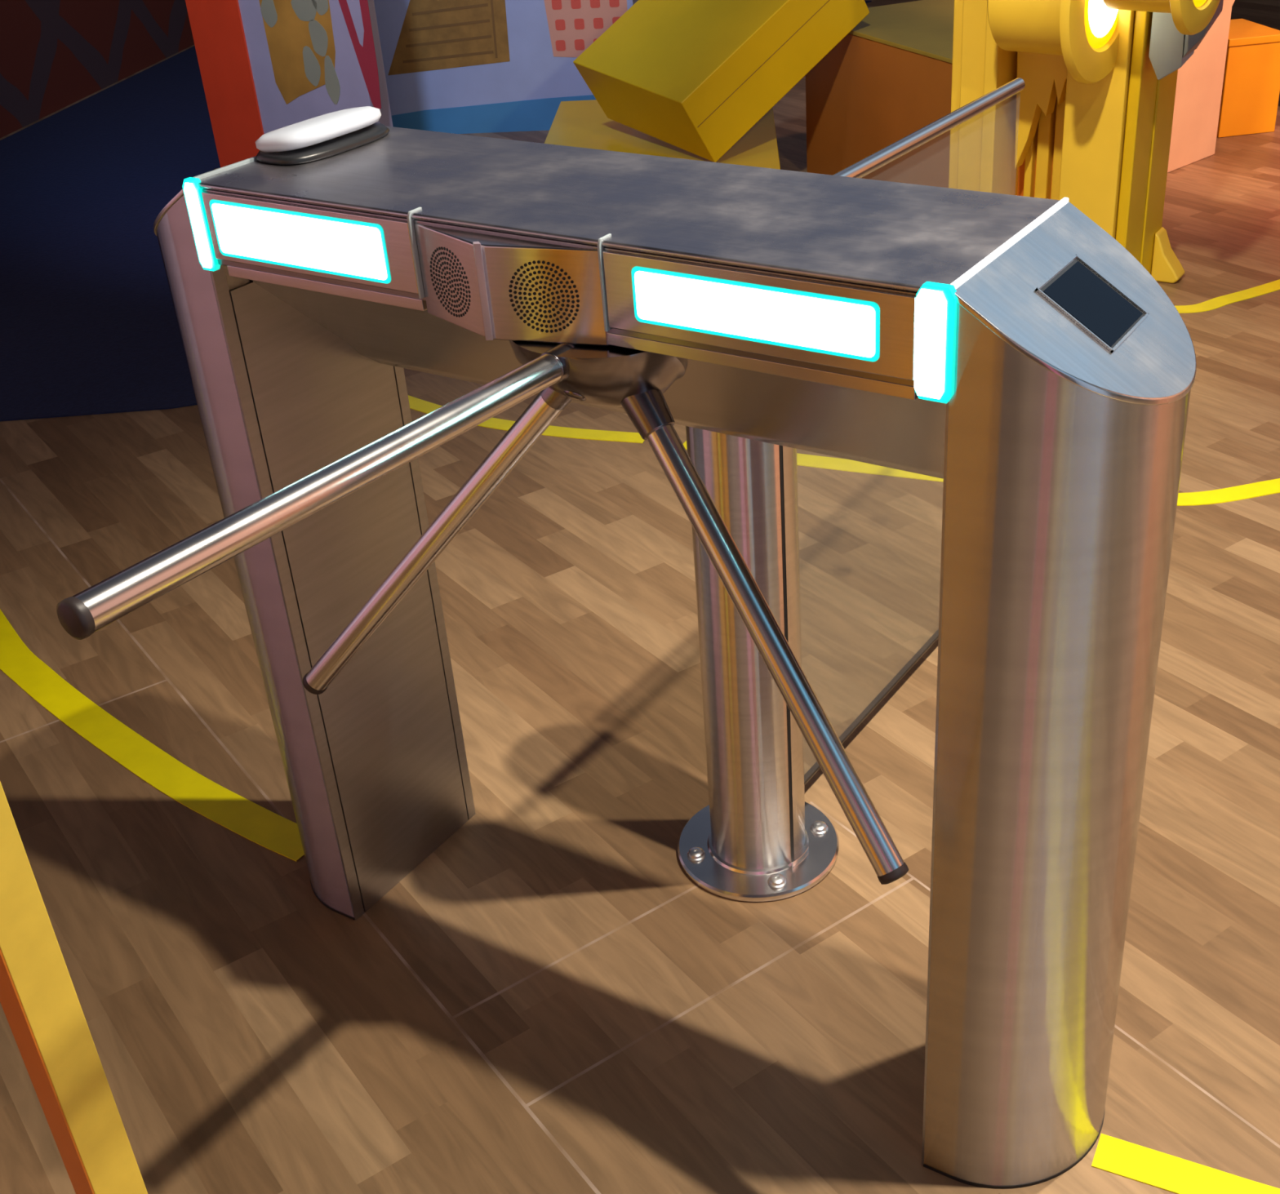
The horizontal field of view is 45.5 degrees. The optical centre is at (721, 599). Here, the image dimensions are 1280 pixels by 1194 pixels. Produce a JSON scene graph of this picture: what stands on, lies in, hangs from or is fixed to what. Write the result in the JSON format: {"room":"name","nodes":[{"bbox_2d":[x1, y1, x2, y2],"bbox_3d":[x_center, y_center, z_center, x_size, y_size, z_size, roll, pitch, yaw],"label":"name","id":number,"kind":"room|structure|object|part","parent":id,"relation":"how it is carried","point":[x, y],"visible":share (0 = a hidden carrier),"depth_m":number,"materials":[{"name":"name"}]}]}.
{"room":"indoor play center","nodes":[
{"label":"indoor play center","id":0,"kind":"room"},
{"bbox_2d":[0,0,194,137],"bbox_3d":[-2.913,-3.162,5.748,0.054,2.600,5.200,1,31,7],"label":"wall","id":1,"kind":"structure","parent":0,"point":[55,55],"depth_m":6.57,"materials":[{"name":"paint"}]},
{"bbox_2d":[0,0,1279,1193],"bbox_3d":[-0.495,-1.036,4.541,13.000,0.050,13.000,15,35,27],"label":"floor","id":2,"kind":"structure","parent":0,"point":[548,1002],"depth_m":2.09,"materials":[{"name":"laminate"}]},
{"bbox_2d":[0,781,147,1193],"bbox_3d":[-0.610,0.169,1.231,0.047,1.250,0.046,20,38,34],"label":"post","id":3,"kind":"object","parent":2,"relation":"on","point":[40,1003],"visible":1,"depth_m":1.34,"materials":[{"name":"paint"}]},
{"bbox_2d":[0,609,304,862],"bbox_3d":[-1.160,0.080,2.660,0.205,0.002,1.655,-25,37,-32],"label":"tape","id":4,"kind":"object","parent":2,"relation":"on","point":[250,820],"visible":0.94,"depth_m":2.36,"materials":[{"name":"yellow plastic"}]},
{"bbox_2d":[185,0,392,167],"bbox_3d":[-1.426,-1.944,4.979,0.762,1.152,0.110,12,34,24],"label":"floral panel","id":5,"kind":"object","parent":2,"relation":"on","point":[265,66],"visible":0.75,"depth_m":5.03,"materials":[{"name":"red paint"}]},
{"bbox_3d":[-1.666,-1.995,5.086,0.227,1.152,0.110,12,34,24],"label":"post","id":6,"kind":"part","parent":5,"relation":"part of","materials":[{"name":"red paint"}]},
{"bbox_2d":[0,0,871,421],"bbox_3d":[-1.647,-1.985,6.199,3.101,0.004,6.466,9,33,19],"label":"wall","id":7,"kind":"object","parent":2,"relation":"on","point":[89,324],"visible":0.27,"depth_m":4.70,"materials":[{"name":"blue paint"}]},
{"bbox_2d":[373,0,638,133],"bbox_3d":[-0.802,-2.294,5.666,0.966,1.000,0.352,-2,31,3],"label":"wall","id":8,"kind":"structure","parent":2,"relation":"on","point":[451,66],"depth_m":5.63,"materials":[{"name":"blue paint"}]},
{"bbox_3d":[-1.022,-2.202,5.525,0.470,0.556,0.003,-2,31,2],"label":"brown frame","id":9,"kind":"part","parent":8,"relation":"part of","materials":[{"name":"brown wood"}]},
{"bbox_2d":[408,395,644,443],"bbox_3d":[-0.596,-0.440,3.490,0.973,0.002,0.128,15,35,27],"label":"tape","id":10,"kind":"object","parent":2,"relation":"on","point":[424,406],"visible":0.46,"depth_m":3.35,"materials":[{"name":"yellow plastic"}]},
{"bbox_2d":[56,126,1196,1189],"bbox_3d":[-0.228,0.159,1.478,1.127,0.983,0.789,15,35,27],"label":"turnstile","id":11,"kind":"object","parent":2,"relation":"on","point":[1008,350],"visible":0.96,"depth_m":1.37,"materials":[{"name":"metal"}]},
{"bbox_3d":[-0.530,-0.448,1.674,0.153,0.103,0.255,15,35,27],"label":"panel","id":12,"kind":"part","parent":11,"relation":"part of","materials":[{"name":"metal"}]},
{"bbox_2d":[182,177,220,271],"bbox_3d":[-0.526,-0.380,1.540,0.023,0.093,0.008,15,35,27],"label":"light","id":13,"kind":"object","parent":11,"relation":"attached to","point":[197,210],"depth_m":1.53,"materials":[{"name":"white plastic"}]},
{"bbox_3d":[-0.509,-0.069,1.897,0.150,0.974,0.253,15,35,27],"label":"leg","id":14,"kind":"part","parent":11,"relation":"part of","materials":[{"name":"metal"}]},
{"bbox_3d":[-0.502,0.038,1.798,0.003,0.890,0.016,15,35,27],"label":"edge plate","id":15,"kind":"part","parent":11,"relation":"part of","materials":[{"name":"metal"}]},
{"bbox_3d":[-0.400,-0.347,1.471,0.270,0.069,0.004,15,35,27],"label":"light panel","id":16,"kind":"part","parent":11,"relation":"part of","materials":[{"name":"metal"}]},
{"bbox_3d":[-0.283,-0.097,1.163,0.027,0.034,0.498,16,36,29],"label":"arm","id":17,"kind":"part","parent":11,"relation":"part of","materials":[{"name":"metal"}]},
{"bbox_2d":[255,106,389,165],"bbox_3d":[-0.424,-0.497,1.613,0.085,0.031,0.160,15,35,27],"label":"card reader","id":18,"kind":"object","parent":11,"relation":"on","point":[329,135],"visible":1,"depth_m":1.58,"materials":[{"name":"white plastic"}]},
{"bbox_3d":[-0.441,-0.003,1.892,0.003,0.860,0.217,15,35,27],"label":"panel","id":19,"kind":"part","parent":11,"relation":"part of","materials":[{"name":"metal"}]},
{"bbox_3d":[-0.279,-0.321,1.411,0.003,0.082,0.019,15,35,27],"label":"divider plate","id":20,"kind":"part","parent":11,"relation":"part of","materials":[{"name":"metal"}]},
{"bbox_3d":[-0.305,-0.050,1.568,0.346,0.385,0.027,6,32,14],"label":"arm","id":21,"kind":"part","parent":11,"relation":"part of","materials":[{"name":"metal"}]},
{"bbox_3d":[-0.380,-0.057,1.978,0.003,0.860,0.015,15,35,27],"label":"edge plate","id":22,"kind":"part","parent":11,"relation":"part of","materials":[{"name":"metal"}]},
{"bbox_2d":[429,246,470,317],"bbox_3d":[-0.247,-0.288,1.381,0.001,0.065,0.065,-26,38,-34],"label":"speaker grille","id":23,"kind":"object","parent":11,"relation":"attached to","point":[449,266],"depth_m":1.38,"materials":[{"name":"silver metal"}]},
{"bbox_3d":[-0.211,-0.272,1.345,0.007,0.089,0.006,-5,31,-3],"label":"ridge trim","id":24,"kind":"part","parent":11,"relation":"part of","materials":[{"name":"silver metal"}]},
{"bbox_2d":[508,260,579,333],"bbox_3d":[-0.155,-0.265,1.331,0.066,0.066,0.001,6,32,14],"label":"speaker grille","id":25,"kind":"object","parent":11,"relation":"attached to","point":[544,295],"depth_m":1.33,"materials":[{"name":"metal"}]},
{"bbox_2d":[540,387,573,410],"bbox_3d":[-0.147,-0.201,1.424,0.048,0.049,0.032,4,31,12],"label":"socket","id":26,"kind":"object","parent":11,"relation":"attached to","point":[551,399],"depth_m":1.42,"materials":[{"name":"metal"}]},
{"bbox_2d":[540,342,578,383],"bbox_3d":[-0.140,-0.212,1.353,0.032,0.032,0.041,15,35,27],"label":"socket","id":27,"kind":"object","parent":11,"relation":"attached to","point":[562,358],"depth_m":1.33,"materials":[{"name":"metal"}]},
{"bbox_3d":[-0.098,-0.273,1.313,0.003,0.082,0.019,15,35,27],"label":"divider plate","id":28,"kind":"part","parent":11,"relation":"part of","materials":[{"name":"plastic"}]},
{"bbox_2d":[621,389,675,439],"bbox_3d":[-0.066,-0.172,1.385,0.052,0.053,0.038,24,40,38],"label":"socket","id":29,"kind":"object","parent":11,"relation":"attached to","point":[648,410],"depth_m":1.37,"materials":[{"name":"metal"}]},
{"bbox_3d":[0.026,-0.234,1.243,0.290,0.069,0.004,15,35,27],"label":"light panel","id":30,"kind":"part","parent":11,"relation":"part of","materials":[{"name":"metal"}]},
{"bbox_3d":[0.047,0.043,1.366,0.027,0.353,0.324,-25,37,-32],"label":"arm","id":31,"kind":"part","parent":11,"relation":"part of","materials":[{"name":"metal"}]},
{"bbox_3d":[0.201,0.224,1.421,0.003,0.890,0.016,15,35,27],"label":"edge plate","id":32,"kind":"part","parent":11,"relation":"part of","materials":[{"name":"metal"}]},
{"bbox_2d":[914,281,956,404],"bbox_3d":[0.165,-0.197,1.170,0.032,0.093,0.008,15,35,27],"label":"light","id":33,"kind":"object","parent":11,"relation":"attached to","point":[935,302],"depth_m":1.16,"materials":[{"name":"white plastic"}]},
{"bbox_3d":[0.325,0.151,1.450,0.150,0.974,0.253,15,35,27],"label":"leg","id":34,"kind":"part","parent":11,"relation":"part of","materials":[{"name":"metal"}]},
{"bbox_3d":[0.306,-0.228,1.226,0.153,0.103,0.255,15,35,27],"label":"panel","id":35,"kind":"part","parent":11,"relation":"part of","materials":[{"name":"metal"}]},
{"bbox_2d":[544,99,780,169],"bbox_3d":[-0.189,-1.351,4.802,0.728,0.200,1.204,-2,31,1],"label":"platform","id":36,"kind":"object","parent":2,"relation":"on","point":[575,123],"visible":0.28,"depth_m":4.77,"materials":[{"name":"yellow plastic"}]},
{"bbox_2d":[573,0,869,162],"bbox_3d":[-0.007,-1.706,4.618,0.692,0.567,0.617,-22,36,-29],"label":"block","id":37,"kind":"object","parent":36,"relation":"on","point":[694,77],"visible":0.97,"depth_m":4.45,"materials":[{"name":"yellow plastic"}]},
{"bbox_2d":[677,426,839,902],"bbox_3d":[0.032,-0.023,1.890,0.223,0.853,0.223,15,35,27],"label":"fence post","id":38,"kind":"object","parent":2,"relation":"on","point":[757,838],"visible":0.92,"depth_m":1.93,"materials":[{"name":"metal"}]},
{"bbox_2d":[804,77,1025,785],"bbox_3d":[0.263,-0.240,2.189,0.024,0.842,0.735,15,35,28],"label":"rail","id":39,"kind":"object","parent":38,"relation":"attached to","point":[903,146],"visible":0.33,"depth_m":2.09,"materials":[{"name":"silver metal"}]},
{"bbox_3d":[0.244,-0.594,1.981,0.020,0.020,0.735,16,35,28],"label":"rail","id":40,"kind":"part","parent":39,"relation":"part of","materials":[{"name":"metal"}]},
{"bbox_2d":[805,0,954,187],"bbox_3d":[0.776,-1.529,4.721,0.706,0.500,0.866,-16,33,-21],"label":"crate","id":41,"kind":"object","parent":2,"relation":"on","point":[889,78],"visible":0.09,"depth_m":4.56,"materials":[{"name":"orange wood"}]},
{"bbox_3d":[0.765,-1.739,4.597,0.706,0.012,0.866,-16,33,-21],"label":"lid","id":42,"kind":"part","parent":41,"relation":"part of","materials":[{"name":"yellow wood"}]},
{"bbox_2d":[683,440,1279,506],"bbox_3d":[0.758,-0.268,3.079,1.718,0.002,0.348,-1,31,4],"label":"tape","id":43,"kind":"object","parent":2,"relation":"on","point":[1250,491],"visible":0.31,"depth_m":2.99,"materials":[{"name":"yellow plastic"}]},
{"bbox_2d":[948,0,1220,283],"bbox_3d":[0.849,-1.356,3.586,0.672,1.350,0.585,15,35,27],"label":"machine","id":44,"kind":"object","parent":2,"relation":"on","point":[1090,125],"visible":0.83,"depth_m":3.73,"materials":[{"name":"paint"}]},
{"bbox_3d":[0.865,-1.402,3.810,0.198,1.200,0.060,15,35,27],"label":"panel","id":45,"kind":"part","parent":44,"relation":"part of","materials":[{"name":"yellow paint"}]},
{"bbox_2d":[1148,0,1223,79],"bbox_3d":[1.074,-1.344,3.514,0.128,0.256,0.130,15,35,27],"label":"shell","id":46,"kind":"object","parent":44,"relation":"attached to","point":[1170,49],"visible":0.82,"depth_m":3.51,"materials":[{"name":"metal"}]},
{"bbox_2d":[1091,1133,1279,1193],"bbox_3d":[0.619,0.641,1.552,0.479,0.002,0.060,13,34,25],"label":"tape","id":47,"kind":"object","parent":2,"relation":"on","point":[1177,1175],"visible":1,"depth_m":1.62,"materials":[{"name":"yellow plastic"}]},
{"bbox_2d":[1167,0,1235,173],"bbox_3d":[1.548,-2.041,4.732,0.620,1.300,0.100,-28,39,-35],"label":"panel","id":48,"kind":"object","parent":2,"relation":"on","point":[1199,83],"visible":0.5,"depth_m":4.86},
{"bbox_2d":[1174,279,1279,313],"bbox_3d":[1.405,-0.847,4.001,1.121,0.002,0.277,-14,32,-18],"label":"tape","id":49,"kind":"object","parent":2,"relation":"on","point":[1218,302],"visible":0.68,"depth_m":3.87,"materials":[{"name":"yellow plastic"}]},
{"bbox_2d":[1216,18,1279,137],"bbox_3d":[1.769,-1.815,5.290,0.220,0.325,0.308,-9,31,-10],"label":"box","id":50,"kind":"object","parent":2,"relation":"on","point":[1251,89],"visible":0.66,"depth_m":5.16,"materials":[{"name":"orange cardboard"}]},
{"bbox_3d":[1.762,-1.944,5.214,0.220,0.025,0.308,-9,31,-10],"label":"lid","id":51,"kind":"part","parent":50,"relation":"part of","materials":[{"name":"orange cardboard"}]}
]}

